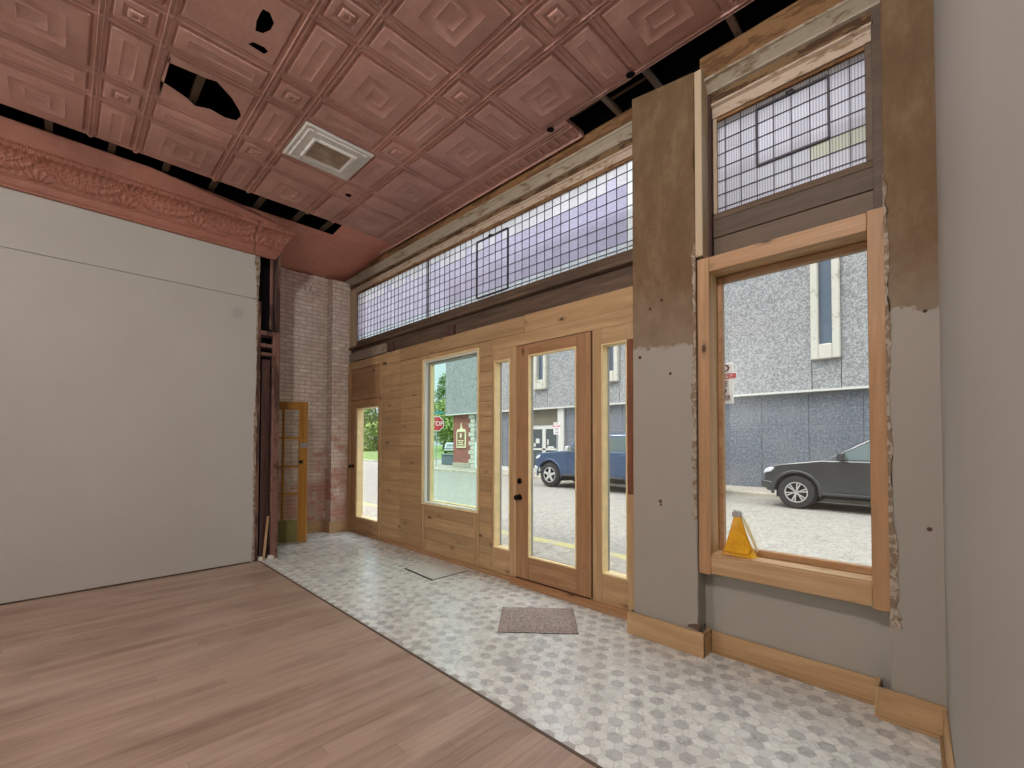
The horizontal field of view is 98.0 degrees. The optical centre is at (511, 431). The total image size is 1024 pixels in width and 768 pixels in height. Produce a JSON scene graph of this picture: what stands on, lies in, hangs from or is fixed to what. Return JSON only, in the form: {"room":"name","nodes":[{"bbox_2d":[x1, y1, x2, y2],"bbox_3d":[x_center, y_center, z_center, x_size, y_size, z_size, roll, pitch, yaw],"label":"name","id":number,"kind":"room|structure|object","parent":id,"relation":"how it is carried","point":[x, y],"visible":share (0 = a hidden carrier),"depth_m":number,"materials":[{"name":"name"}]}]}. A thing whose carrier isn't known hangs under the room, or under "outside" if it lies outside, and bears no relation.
{"room":"empty storefront interior","nodes":[
{"label":"empty storefront interior","id":0,"kind":"room"},
{"bbox_2d":[0,187,279,603],"bbox_3d":[-6.008,-0.601,2.765,0.060,4.300,8.478,-1,-2,45],"label":"wall","id":1,"kind":"structure","parent":0,"point":[128,353],"depth_m":4.66,"materials":[{"name":"white paint"}]},
{"bbox_2d":[0,561,250,605],"bbox_3d":[-6.106,1.538,2.594,0.029,0.016,8.170,-1,-2,45],"label":"baseboard","id":2,"kind":"structure","parent":1,"relation":"attached to","point":[249,561],"depth_m":4.61,"materials":[{"name":"brown wood"}]},
{"bbox_2d":[0,137,295,259],"bbox_3d":[-3.946,-2.423,4.720,0.222,0.375,3.094,-1,-2,45],"label":"crown molding","id":3,"kind":"structure","parent":1,"relation":"attached to","point":[24,168],"depth_m":4.67,"materials":[{"name":"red metal"}]},
{"bbox_2d":[261,352,271,356],"bbox_3d":[-3.170,-0.999,5.765,0.100,0.040,0.230,-1,-2,45],"label":"wall ledge","id":4,"kind":"object","parent":1,"relation":"attached to","point":[265,354],"visible":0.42,"depth_m":5.71,"materials":[{"name":"brown wood"}]},
{"bbox_2d":[261,343,272,349],"bbox_3d":[-3.155,-1.101,5.753,0.140,0.045,0.230,-1,-2,45],"label":"wall ledge","id":5,"kind":"object","parent":1,"relation":"attached to","point":[263,345],"visible":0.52,"depth_m":5.70,"materials":[{"name":"brown wood"}]},
{"bbox_2d":[260,330,279,338],"bbox_3d":[-3.146,-1.252,5.748,0.165,0.055,0.230,-1,-2,45],"label":"wall ledge","id":6,"kind":"object","parent":1,"relation":"attached to","point":[265,334],"visible":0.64,"depth_m":5.71,"materials":[{"name":"brown wood"}]},
{"bbox_2d":[0,116,294,230],"bbox_3d":[-5.856,-2.751,2.753,0.155,0.200,8.600,-1,-2,45],"label":"strip","id":7,"kind":"object","parent":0,"point":[10,129],"visible":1,"depth_m":4.52,"materials":[{"name":"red metal"}]},
{"bbox_2d":[251,257,270,555],"bbox_3d":[-3.359,-0.527,5.834,0.040,4.300,0.470,-1,-2,45],"label":"wall","id":8,"kind":"structure","parent":0,"point":[264,286],"depth_m":5.90,"materials":[{"name":"black"}]},
{"bbox_2d":[268,253,280,554],"bbox_3d":[-3.126,-0.526,5.860,0.255,4.300,0.024,-1,-2,45],"label":"wall","id":9,"kind":"structure","parent":0,"point":[276,263],"depth_m":5.88,"materials":[{"name":"black wood"}]},
{"bbox_2d":[0,561,595,767],"bbox_3d":[-3.785,1.561,0.368,6.650,0.120,8.262,-1,-2,45],"label":"floor","id":10,"kind":"structure","parent":0,"point":[236,666],"depth_m":2.67,"materials":[{"name":"brown wood"}]},
{"bbox_2d":[253,301,260,561],"bbox_3d":[-3.223,-0.017,5.606,0.080,3.270,0.052,-1,-2,45],"label":"stud","id":11,"kind":"object","parent":10,"relation":"on","point":[259,302],"visible":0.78,"depth_m":5.58,"materials":[{"name":"brown wood"}]},
{"bbox_2d":[259,561,602,767],"bbox_3d":[-0.970,1.582,3.400,6.200,0.024,0.018,-1,-2,45],"label":"trim","id":12,"kind":"structure","parent":10,"relation":"on","point":[594,764],"depth_m":2.71,"materials":[{"name":"brown wood"}]},
{"bbox_2d":[278,266,329,529],"bbox_3d":[-3.496,-0.484,7.325,0.250,4.279,1.700,-1,-2,45],"label":"brick wall","id":13,"kind":"structure","parent":0,"point":[303,314],"depth_m":7.27,"materials":[{"name":"brick"}]},
{"bbox_2d":[307,521,322,533],"bbox_3d":[-3.532,1.562,7.037,0.042,0.175,1.070,-1,-2,45],"label":"baseboard","id":14,"kind":"structure","parent":13,"relation":"attached to","point":[317,526],"depth_m":7.32,"materials":[{"name":"brown wood"}]},
{"bbox_2d":[325,280,351,521],"bbox_3d":[-2.888,-0.448,7.588,0.226,4.220,0.470,-1,-2,45],"label":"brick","id":15,"kind":"object","parent":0,"point":[338,292],"visible":0.67,"depth_m":7.44,"materials":[{"name":"brick"}]},
{"bbox_2d":[323,521,328,532],"bbox_3d":[-3.059,1.570,7.346,0.225,0.175,0.042,-1,-2,45],"label":"baseboard","id":16,"kind":"object","parent":15,"relation":"attached to","point":[326,523],"visible":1,"depth_m":7.34,"materials":[{"name":"brown wood"}]},
{"bbox_2d":[329,520,347,532],"bbox_3d":[-2.876,1.571,7.376,0.039,0.175,0.315,-1,-2,45],"label":"baseboard","id":17,"kind":"object","parent":15,"relation":"attached to","point":[337,526],"visible":1,"depth_m":7.37,"materials":[{"name":"brown wood"}]},
{"bbox_2d":[0,0,797,281],"bbox_3d":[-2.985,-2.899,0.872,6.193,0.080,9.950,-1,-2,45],"label":"ceiling","id":18,"kind":"structure","parent":0,"point":[439,92],"depth_m":3.52,"materials":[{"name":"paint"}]},
{"bbox_2d":[44,119,52,132],"bbox_3d":[-2.399,-2.901,2.255,6.900,0.040,0.052,-1,-2,45],"label":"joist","id":19,"kind":"structure","parent":18,"relation":"attached to","point":[48,124],"depth_m":4.14,"materials":[{"name":"brown wood"}]},
{"bbox_2d":[107,142,115,154],"bbox_3d":[-2.090,-2.893,2.568,6.900,0.040,0.052,-1,-2,45],"label":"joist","id":20,"kind":"structure","parent":18,"relation":"attached to","point":[111,147],"depth_m":4.45,"materials":[{"name":"brown wood"}]},
{"bbox_2d":[161,74,205,173],"bbox_3d":[-1.785,-2.885,2.877,6.900,0.040,0.052,-1,-2,45],"label":"joist","id":21,"kind":"object","parent":18,"relation":"attached to","point":[198,83],"depth_m":3.74,"materials":[{"name":"brown wood"}]},
{"bbox_2d":[207,180,219,191],"bbox_3d":[-1.479,-2.878,3.187,6.900,0.040,0.052,-1,-2,45],"label":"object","id":22,"kind":"structure","parent":18,"relation":"attached to","point":[213,184],"depth_m":5.11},
{"bbox_2d":[251,196,266,209],"bbox_3d":[-1.135,-2.870,3.536,6.900,0.040,0.052,-1,-2,45],"label":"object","id":23,"kind":"structure","parent":18,"relation":"attached to","point":[261,200],"depth_m":5.47,"materials":[{"name":"brown wood"}]},
{"bbox_2d":[290,210,305,221],"bbox_3d":[-0.812,-2.862,3.863,6.900,0.040,0.052,-1,-2,45],"label":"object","id":24,"kind":"structure","parent":18,"relation":"attached to","point":[300,213],"depth_m":5.80,"materials":[{"name":"brown wood"}]},
{"bbox_2d":[318,221,333,231],"bbox_3d":[-0.552,-2.855,4.126,6.900,0.040,0.052,-1,-2,45],"label":"joist","id":25,"kind":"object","parent":18,"relation":"attached to","point":[327,224],"depth_m":6.07,"materials":[{"name":"brown wood"}]},
{"bbox_2d":[282,121,373,180],"bbox_3d":[-1.844,-2.776,4.468,0.610,0.052,0.665,-1,-2,45],"label":"ceiling vent","id":26,"kind":"object","parent":18,"relation":"in","point":[313,145],"visible":1,"depth_m":4.41,"materials":[{"name":"white metal"}]},
{"bbox_2d":[610,78,631,92],"bbox_3d":[0.893,-2.864,3.670,0.200,0.012,0.024,-1,-2,45],"label":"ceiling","id":27,"kind":"structure","parent":18,"relation":"attached to","point":[631,78],"depth_m":3.67,"materials":[{"name":"brown wood"}]},
{"bbox_2d":[381,286,632,569],"bbox_3d":[-0.867,-0.589,5.792,5.850,4.430,0.153,-1,-2,45],"label":"wall","id":28,"kind":"structure","parent":0,"point":[401,506],"depth_m":5.59,"materials":[{"name":"brown wood"}]},
{"bbox_2d":[347,354,385,536],"bbox_3d":[-2.338,0.239,7.163,1.295,2.830,0.199,-1,-2,45],"label":"door","id":29,"kind":"structure","parent":28,"relation":"in","point":[365,375],"depth_m":7.36,"materials":[{"name":"brown wood"}]},
{"bbox_2d":[349,343,387,361],"bbox_3d":[-2.394,-1.260,7.219,1.410,0.140,0.034,-1,-2,45],"label":"trim board","id":30,"kind":"object","parent":28,"relation":"attached to","point":[380,349],"visible":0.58,"depth_m":7.09,"materials":[{"name":"brown wood"}]},
{"bbox_2d":[387,342,394,351],"bbox_3d":[-1.804,-1.260,6.638,0.170,0.123,0.033,-1,-2,45],"label":"trim","id":31,"kind":"structure","parent":28,"relation":"attached to","point":[391,346],"depth_m":6.62,"materials":[{"name":"brown wood"}]},
{"bbox_2d":[422,504,424,549],"bbox_3d":[-1.187,1.278,5.969,0.043,0.605,0.026,-1,-2,45],"label":"trim","id":32,"kind":"structure","parent":28,"relation":"attached to","point":[422,504],"depth_m":5.96,"materials":[{"name":"brown wood"}]},
{"bbox_2d":[348,528,511,580],"bbox_3d":[-0.827,1.598,5.595,5.400,0.050,0.042,-1,-2,45],"label":"baseboard","id":33,"kind":"structure","parent":28,"relation":"attached to","point":[431,554],"depth_m":5.69,"materials":[{"name":"brown wood"}]},
{"bbox_2d":[446,324,455,335],"bbox_3d":[-0.773,-1.281,5.622,0.160,0.123,0.033,-1,-2,45],"label":"trim","id":34,"kind":"structure","parent":28,"relation":"attached to","point":[450,330],"depth_m":5.60,"materials":[{"name":"brown wood"}]},
{"bbox_2d":[421,347,481,513],"bbox_3d":[-0.755,-0.009,5.648,1.164,1.945,0.142,-1,-2,45],"label":"window","id":35,"kind":"structure","parent":28,"relation":"in","point":[428,365],"depth_m":5.98,"materials":[{"name":"brown wood"}]},
{"bbox_2d":[474,513,476,565],"bbox_3d":[-0.426,1.263,5.219,0.046,0.605,0.026,-1,-2,45],"label":"trim","id":36,"kind":"structure","parent":28,"relation":"attached to","point":[475,514],"depth_m":5.20,"materials":[{"name":"brown wood"}]},
{"bbox_2d":[476,514,479,566],"bbox_3d":[-0.393,1.262,5.186,0.038,0.605,0.026,-1,-2,45],"label":"trim","id":37,"kind":"structure","parent":28,"relation":"attached to","point":[478,521],"depth_m":5.17,"materials":[{"name":"brown wood"}]},
{"bbox_2d":[375,118,583,257],"bbox_3d":[-1.121,-2.770,5.774,4.775,0.070,0.300,-1,-2,45],"label":"trim","id":38,"kind":"structure","parent":28,"relation":"attached to","point":[567,132],"depth_m":4.88,"materials":[{"name":"paint"}]},
{"bbox_2d":[345,121,631,287],"bbox_3d":[-0.867,-2.563,5.718,5.650,0.118,0.106,-1,-2,45],"label":"crown molding","id":39,"kind":"structure","parent":28,"relation":"attached to","point":[619,136],"depth_m":4.82,"materials":[{"name":"beige wood"}]},
{"bbox_2d":[349,145,632,347],"bbox_3d":[-0.824,-1.914,5.687,5.565,1.075,0.067,-1,-2,45],"label":"window","id":40,"kind":"structure","parent":28,"relation":"in","point":[586,217],"depth_m":4.87,"materials":[{"name":"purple glass"}]},
{"bbox_2d":[476,227,508,298],"bbox_3d":[-0.242,-1.925,5.104,0.536,0.687,0.055,-1,-2,45],"label":"vent","id":41,"kind":"object","parent":40,"relation":"attached to","point":[492,250],"depth_m":5.11,"materials":[{"name":"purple glass"}]},
{"bbox_2d":[350,139,631,290],"bbox_3d":[-0.797,-2.471,5.694,5.520,0.090,0.040,-1,-2,45],"label":"trim","id":42,"kind":"structure","parent":28,"relation":"attached to","point":[629,142],"depth_m":4.87,"materials":[{"name":"beige wood"}]},
{"bbox_2d":[349,257,632,350],"bbox_3d":[-0.794,-1.442,5.648,5.480,0.068,0.075,-1,-2,45],"label":"trim ledge","id":43,"kind":"object","parent":28,"relation":"attached to","point":[627,262],"visible":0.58,"depth_m":4.81,"materials":[{"name":"brown wood"}]},
{"bbox_2d":[351,265,632,362],"bbox_3d":[-0.808,-1.312,5.695,5.570,0.188,0.023,-1,-2,45],"label":"beam","id":44,"kind":"structure","parent":28,"relation":"attached to","point":[621,278],"depth_m":4.72,"materials":[{"name":"brown wood"}]},
{"bbox_2d":[353,108,631,276],"bbox_3d":[-0.872,-2.704,5.772,5.830,0.180,0.042,-1,-2,45],"label":"trim","id":45,"kind":"structure","parent":28,"relation":"attached to","point":[625,117],"depth_m":4.77,"materials":[{"name":"brown wood"}]},
{"bbox_2d":[356,249,632,345],"bbox_3d":[-0.708,-1.510,5.579,5.260,0.092,0.044,-1,-2,45],"label":"sill","id":46,"kind":"structure","parent":28,"relation":"attached to","point":[629,253],"depth_m":4.82,"materials":[{"name":"brown wood"}]},
{"bbox_2d":[492,346,516,576],"bbox_3d":[-0.058,0.319,4.934,0.384,2.480,0.106,-1,-2,45],"label":"window","id":47,"kind":"structure","parent":28,"relation":"in","point":[503,557],"depth_m":4.95,"materials":[{"name":"brown wood"}]},
{"bbox_2d":[514,331,592,598],"bbox_3d":[0.378,0.313,4.412,0.968,2.472,0.127,-1,-2,45],"label":"door","id":48,"kind":"structure","parent":28,"relation":"in","point":[577,578],"depth_m":4.30,"materials":[{"name":"brown wood"}]},
{"bbox_2d":[516,576,590,598],"bbox_3d":[0.384,1.534,4.393,0.950,0.013,0.002,-1,-2,45],"label":"threshold","id":49,"kind":"object","parent":28,"relation":"attached to","point":[516,576],"depth_m":4.35,"materials":[{"name":"black wood"}]},
{"bbox_2d":[509,576,628,619],"bbox_3d":[0.537,1.564,4.217,1.520,0.062,0.089,-1,-2,45],"label":"trim","id":50,"kind":"structure","parent":28,"relation":"attached to","point":[621,613],"depth_m":4.15,"materials":[{"name":"brown wood"}]},
{"bbox_2d":[592,322,633,609],"bbox_3d":[0.966,0.299,3.925,0.545,2.480,0.106,-1,-2,45],"label":"window","id":51,"kind":"structure","parent":28,"relation":"in","point":[613,588],"depth_m":4.00,"materials":[{"name":"brown wood"}]},
{"bbox_2d":[258,531,941,767],"bbox_3d":[-0.801,1.659,4.525,7.742,0.120,1.828,-1,-2,45],"label":"floor tile","id":52,"kind":"structure","parent":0,"point":[613,696],"depth_m":2.77,"materials":[{"name":"grey tile"}]},
{"bbox_2d":[260,371,264,556],"bbox_3d":[-3.166,0.419,5.647,0.020,2.400,0.017,-1,-2,45],"label":"stud","id":53,"kind":"object","parent":52,"relation":"on","point":[263,371],"visible":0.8,"depth_m":5.64,"materials":[{"name":"brown wood"}]},
{"bbox_2d":[259,359,269,558],"bbox_3d":[-3.174,0.345,5.712,0.050,2.550,0.085,-1,-2,45],"label":"stud","id":54,"kind":"object","parent":52,"relation":"on","point":[265,363],"visible":0.76,"depth_m":5.70,"materials":[{"name":"brown wood"}]},
{"bbox_2d":[262,516,268,560],"bbox_3d":[-3.109,1.343,5.615,0.020,0.552,0.072,-1,-2,45],"label":"stick","id":55,"kind":"object","parent":52,"relation":"on","point":[267,521],"visible":1,"depth_m":5.61,"materials":[{"name":"brown wood"}]},
{"bbox_2d":[277,401,307,542],"bbox_3d":[-3.318,0.590,6.516,0.585,2.073,0.112,0,-1,-10],"label":"door","id":56,"kind":"structure","parent":52,"relation":"on","point":[289,531],"depth_m":6.56,"materials":[{"name":"brown wood"}]},
{"bbox_2d":[404,561,467,579],"bbox_3d":[-0.891,1.610,5.191,0.596,0.006,0.526,-1,-2,45],"label":"floor hatch","id":57,"kind":"object","parent":52,"relation":"on","point":[438,569],"visible":1,"depth_m":5.15,"materials":[{"name":"beige plastic"}]},
{"bbox_2d":[498,607,578,633],"bbox_3d":[0.216,1.576,3.743,0.634,0.015,0.527,0,-1,3],"label":"door mat","id":58,"kind":"object","parent":52,"relation":"on","point":[512,619],"visible":1,"depth_m":3.69,"materials":[{"name":"brown fabric"}]},
{"bbox_2d":[702,627,711,656],"bbox_3d":[1.371,1.488,3.137,0.020,0.170,0.142,-1,-2,45],"label":"baseboard","id":59,"kind":"structure","parent":52,"relation":"on","point":[708,641],"depth_m":3.14,"materials":[{"name":"brown wood"}]},
{"bbox_2d":[874,677,880,717],"bbox_3d":[2.039,1.477,2.478,0.018,0.165,0.138,-1,-2,45],"label":"baseboard","id":60,"kind":"structure","parent":52,"relation":"on","point":[878,680],"depth_m":2.43,"materials":[{"name":"brown wood"}]},
{"bbox_2d":[632,72,705,631],"bbox_3d":[1.293,-0.544,3.507,0.503,4.249,0.450,-1,-2,45],"label":"pillar","id":61,"kind":"structure","parent":0,"point":[669,585],"depth_m":3.34,"materials":[{"name":"paint"}]},
{"bbox_2d":[627,611,704,658],"bbox_3d":[1.123,1.490,3.293,0.592,0.170,0.020,-1,-2,45],"label":"baseboard","id":62,"kind":"structure","parent":61,"relation":"attached to","point":[680,638],"depth_m":3.26,"materials":[{"name":"brown wood"}]},
{"bbox_2d":[690,243,697,519],"bbox_3d":[1.298,-0.367,3.184,0.043,1.980,0.017,-1,-2,45],"label":"pillar broken edge","id":63,"kind":"structure","parent":61,"relation":"attached to","point":[693,395],"depth_m":3.17,"materials":[{"name":"paint"}]},
{"bbox_2d":[688,624,700,630],"bbox_3d":[1.289,1.373,3.148,0.096,0.050,0.012,-1,-2,45],"label":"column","id":64,"kind":"structure","parent":61,"relation":"attached to","point":[694,626],"depth_m":3.13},
{"bbox_2d":[705,574,891,689],"bbox_3d":[1.879,1.220,2.971,1.070,0.700,0.290,-1,-2,45],"label":"wall","id":65,"kind":"structure","parent":0,"point":[855,637],"depth_m":2.80,"materials":[{"name":"grey paint"}]},
{"bbox_2d":[697,207,889,612],"bbox_3d":[1.780,-0.124,2.888,1.048,2.240,0.234,-1,-2,45],"label":"window","id":66,"kind":"structure","parent":65,"relation":"in","point":[867,585],"depth_m":2.81,"materials":[{"name":"brown wood"}]},
{"bbox_2d":[723,510,758,558],"bbox_3d":[1.562,0.693,3.050,0.229,0.309,0.083,-1,-2,45],"label":"pouch","id":67,"kind":"object","parent":66,"relation":"on","point":[738,543],"visible":1,"depth_m":3.03,"materials":[{"name":"plastic"}]},
{"bbox_2d":[711,631,876,705],"bbox_3d":[1.762,1.492,2.851,0.934,0.150,0.032,-1,-2,45],"label":"baseboard","id":68,"kind":"structure","parent":65,"relation":"attached to","point":[838,680],"depth_m":2.81,"materials":[{"name":"brown wood"}]},
{"bbox_2d":[880,0,946,706],"bbox_3d":[2.303,-0.650,2.513,0.271,4.420,0.450,-1,-2,45],"label":"pillar","id":69,"kind":"structure","parent":0,"point":[918,650],"depth_m":2.36,"materials":[{"name":"paint"}]},
{"bbox_2d":[882,174,891,483],"bbox_3d":[2.234,-0.189,2.577,0.072,2.500,0.400,-1,-2,45],"label":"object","id":70,"kind":"object","parent":69,"relation":"attached to","point":[884,186],"visible":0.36,"depth_m":2.48,"materials":[{"name":"paint"}]},
{"bbox_2d":[883,190,901,629],"bbox_3d":[2.070,-0.142,2.418,0.049,2.400,0.016,-1,-2,45],"label":"pillar broken edge","id":71,"kind":"structure","parent":69,"relation":"attached to","point":[895,618],"depth_m":2.42,"materials":[{"name":"paint"}]},
{"bbox_2d":[878,687,946,739],"bbox_3d":[2.093,1.474,2.328,0.270,0.165,0.032,-1,-2,45],"label":"baseboard","id":72,"kind":"structure","parent":69,"relation":"attached to","point":[915,714],"depth_m":2.33,"materials":[{"name":"brown wood"}]},
{"bbox_2d":[933,0,1023,767],"bbox_3d":[-0.868,-1.003,-1.157,0.484,4.950,10.100,-1,-2,45],"label":"wall","id":73,"kind":"structure","parent":0,"point":[979,44],"depth_m":0.99,"materials":[{"name":"grey paint"}]},
{"bbox_2d":[939,709,954,767],"bbox_3d":[1.124,1.449,1.069,0.031,0.155,3.154,-1,-2,42],"label":"baseboard","id":74,"kind":"structure","parent":73,"relation":"attached to","point":[947,759],"depth_m":2.06,"materials":[{"name":"brown wood"}]},
{"bbox_3d":[1.910,-2.054,3.068,1.070,1.610,0.180,-1,-2,45],"label":"lintel","id":75,"kind":"object","parent":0,"visible":0},
{"bbox_2d":[700,0,842,76],"bbox_3d":[1.847,-2.680,3.030,1.050,0.240,0.185,-1,-2,45],"label":"trim","id":76,"kind":"structure","parent":75,"relation":"attached to","point":[799,12],"depth_m":3.03,"materials":[{"name":"brown wood"}]},
{"bbox_2d":[694,5,882,259],"bbox_3d":[1.765,-1.917,2.917,1.038,1.370,0.235,-1,-2,45],"label":"window","id":77,"kind":"structure","parent":75,"relation":"attached to","point":[797,148],"depth_m":2.91,"materials":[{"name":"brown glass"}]},
{"bbox_2d":[755,74,830,167],"bbox_3d":[1.829,-2.037,2.923,0.423,0.412,0.055,-1,-2,45],"label":"window pane","id":78,"kind":"object","parent":77,"relation":"attached to","point":[797,121],"depth_m":2.93,"materials":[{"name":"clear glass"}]},
{"bbox_2d":[711,12,870,103],"bbox_3d":[1.826,-2.444,2.964,0.969,0.095,0.100,-1,-2,45],"label":"trim","id":79,"kind":"structure","parent":75,"relation":"attached to","point":[864,19],"depth_m":2.88,"materials":[{"name":"beige wood"}]},
{"bbox_2d":[704,0,879,95],"bbox_3d":[1.800,-2.518,2.935,0.977,0.101,0.180,-1,-2,45],"label":"crown molding","id":80,"kind":"structure","parent":75,"relation":"attached to","point":[844,12],"depth_m":2.87,"materials":[{"name":"beige wood"}]},
{"label":"outside","id":81,"kind":"structure","parent":0,"visible":0},
{"bbox_2d":[363,445,452,459],"bbox_3d":[-9.850,4.351,120.961,116.000,0.220,121.500,-1,-2,45],"label":"lawn","id":82,"kind":"structure","parent":81,"point":[368,455],"depth_m":58.06,"materials":[{"name":"green plant"}]},
{"bbox_2d":[363,408,377,450],"bbox_3d":[-22.163,-2.163,74.044,7.385,10.997,7.926,-1,-2,45],"label":"broadleaf tree","id":83,"kind":"object","parent":82,"relation":"on","point":[372,428],"visible":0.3,"depth_m":72.38,"materials":[{"name":"green plant"}]},
{"bbox_2d":[363,409,377,445],"bbox_3d":[-27.983,-4.291,84.138,10.264,15.681,9.321,-1,-2,45],"label":"broadleaf tree","id":84,"kind":"object","parent":82,"relation":"on","point":[364,409],"visible":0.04,"depth_m":83.72,"materials":[{"name":"green plant"}]},
{"bbox_2d":[434,373,446,435],"bbox_3d":[-14.403,-4.491,94.442,7.140,16.320,8.028,-1,-2,45],"label":"broadleaf tree","id":85,"kind":"object","parent":82,"relation":"on","point":[442,381],"visible":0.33,"depth_m":93.17,"materials":[{"name":"green plant"}]},
{"bbox_2d":[434,399,451,447],"bbox_3d":[-12.203,-1.406,82.636,7.120,9.901,9.145,1,-1,-20],"label":"broadleaf tree","id":86,"kind":"object","parent":82,"relation":"on","point":[442,407],"visible":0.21,"depth_m":81.30,"materials":[{"name":"green plant"}]},
{"bbox_2d":[434,410,453,450],"bbox_3d":[-9.619,-0.629,73.340,7.651,7.854,6.998,-1,-2,45],"label":"broadleaf tree","id":87,"kind":"object","parent":82,"relation":"on","point":[448,423],"visible":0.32,"depth_m":72.05,"materials":[{"name":"green plant"}]},
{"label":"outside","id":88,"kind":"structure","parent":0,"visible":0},
{"bbox_2d":[434,463,775,492],"bbox_3d":[25.839,2.343,27.151,51.400,0.320,44.980,-1,-2,45],"label":"sidewalk","id":89,"kind":"structure","parent":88,"point":[439,465],"depth_m":15.68,"materials":[{"name":"concrete"}]},
{"bbox_2d":[434,408,443,465],"bbox_3d":[-4.716,0.345,27.724,0.664,3.620,0.657,-1,-2,35],"label":"stop sign","id":90,"kind":"object","parent":89,"relation":"on","point":[438,421],"visible":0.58,"depth_m":27.75,"materials":[{"name":"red metal"}]},
{"bbox_2d":[441,454,452,464],"bbox_3d":[-3.989,1.832,29.532,1.469,0.690,0.780,-1,-2,45],"label":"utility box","id":91,"kind":"object","parent":89,"relation":"on","point":[447,459],"visible":0.52,"depth_m":29.30,"materials":[{"name":"grey metal"}]},
{"bbox_2d":[553,422,560,450],"bbox_3d":[1.957,0.778,19.345,0.439,2.370,0.047,-1,-2,45],"label":"parking sign","id":92,"kind":"object","parent":89,"relation":"on","point":[556,425],"visible":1,"depth_m":19.34,"materials":[{"name":"silver metal"}]},
{"bbox_2d":[445,248,869,487],"bbox_3d":[11.651,-3.595,21.145,31.040,11.230,13.660,-1,-2,45],"label":"building","id":93,"kind":"structure","parent":89,"relation":"on","point":[796,339],"depth_m":14.77,"materials":[{"name":"concrete"}]},
{"bbox_2d":[456,423,465,447],"bbox_3d":[-3.016,0.209,26.421,0.880,1.500,0.075,-1,-2,45],"label":"sign","id":94,"kind":"object","parent":93,"relation":"attached to","point":[461,433],"visible":1,"depth_m":26.39,"materials":[{"name":"beige"}]},
{"bbox_2d":[725,363,736,403],"bbox_3d":[2.363,0.397,5.044,0.378,2.500,0.047,-1,-2,45],"label":"parking sign","id":95,"kind":"object","parent":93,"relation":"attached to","point":[730,375],"visible":0.32,"depth_m":4.97,"materials":[{"name":"silver metal"}]},
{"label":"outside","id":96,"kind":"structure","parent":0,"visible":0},
{"bbox_2d":[363,505,625,573],"bbox_3d":[-9.387,2.012,15.367,85.000,0.320,1.560,-1,-2,45],"label":"sidewalk","id":97,"kind":"structure","parent":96,"point":[563,554],"depth_m":6.15,"materials":[{"name":"concrete"}]},
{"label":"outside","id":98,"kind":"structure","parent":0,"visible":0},
{"bbox_2d":[363,459,871,565],"bbox_3d":[19.011,3.659,83.298,210.000,0.250,134.600,-1,-2,45],"label":"street","id":99,"kind":"structure","parent":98,"point":[825,530],"depth_m":9.75,"materials":[{"name":"grey asphalt"}]},
{"bbox_2d":[363,458,441,461],"bbox_3d":[-37.973,3.648,92.173,116.400,0.240,42.000,-1,-2,45],"label":"lawn","id":100,"kind":"structure","parent":99,"relation":"on","point":[434,458],"depth_m":37.32,"materials":[{"name":"plant"}]},
{"bbox_2d":[443,443,452,452],"bbox_3d":[-8.303,2.232,60.855,2.200,1.500,4.630,0,-1,-7],"label":"parked car","id":101,"kind":"object","parent":99,"relation":"on","point":[448,447],"visible":0.56,"depth_m":58.88,"materials":[{"name":"silver metal"}]},
{"bbox_2d":[363,502,625,559],"bbox_3d":[-8.755,2.027,16.007,85.000,0.322,0.240,-1,-2,45],"label":"curb","id":102,"kind":"object","parent":99,"relation":"on","point":[562,544],"depth_m":6.69,"materials":[{"name":"concrete"}]},
{"bbox_2d":[534,433,625,486],"bbox_3d":[3.687,1.032,15.305,6.030,1.930,2.400,-1,-2,45],"label":"pickup truck","id":103,"kind":"object","parent":99,"relation":"on","point":[554,467],"visible":0.37,"depth_m":15.58,"materials":[{"name":"blue paint"}]},
{"bbox_2d":[565,446,571,451],"bbox_3d":[1.976,0.599,15.528,0.163,0.198,0.300,-1,-2,45],"label":"mirror","id":104,"kind":"object","parent":103,"relation":"attached to","point":[567,448],"depth_m":15.44,"materials":[{"name":"silver metal"}]},
{"bbox_2d":[434,468,870,505],"bbox_3d":[9.943,1.956,11.147,51.550,0.322,0.140,-1,-2,45],"label":"curb","id":105,"kind":"object","parent":99,"relation":"on","point":[733,492],"depth_m":13.66,"materials":[{"name":"concrete"}]},
{"bbox_2d":[761,439,870,508],"bbox_3d":[9.039,1.010,10.341,5.380,1.775,2.250,-1,-2,45],"label":"car","id":106,"kind":"object","parent":99,"relation":"on","point":[845,475],"visible":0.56,"depth_m":10.62,"materials":[{"name":"grey paint"}]},
{"bbox_2d":[836,453,844,461],"bbox_3d":[7.654,0.590,10.348,0.163,0.198,0.300,-1,-2,45],"label":"mirror","id":107,"kind":"object","parent":106,"relation":"attached to","point":[840,457],"depth_m":10.25,"materials":[{"name":"grey plastic"}]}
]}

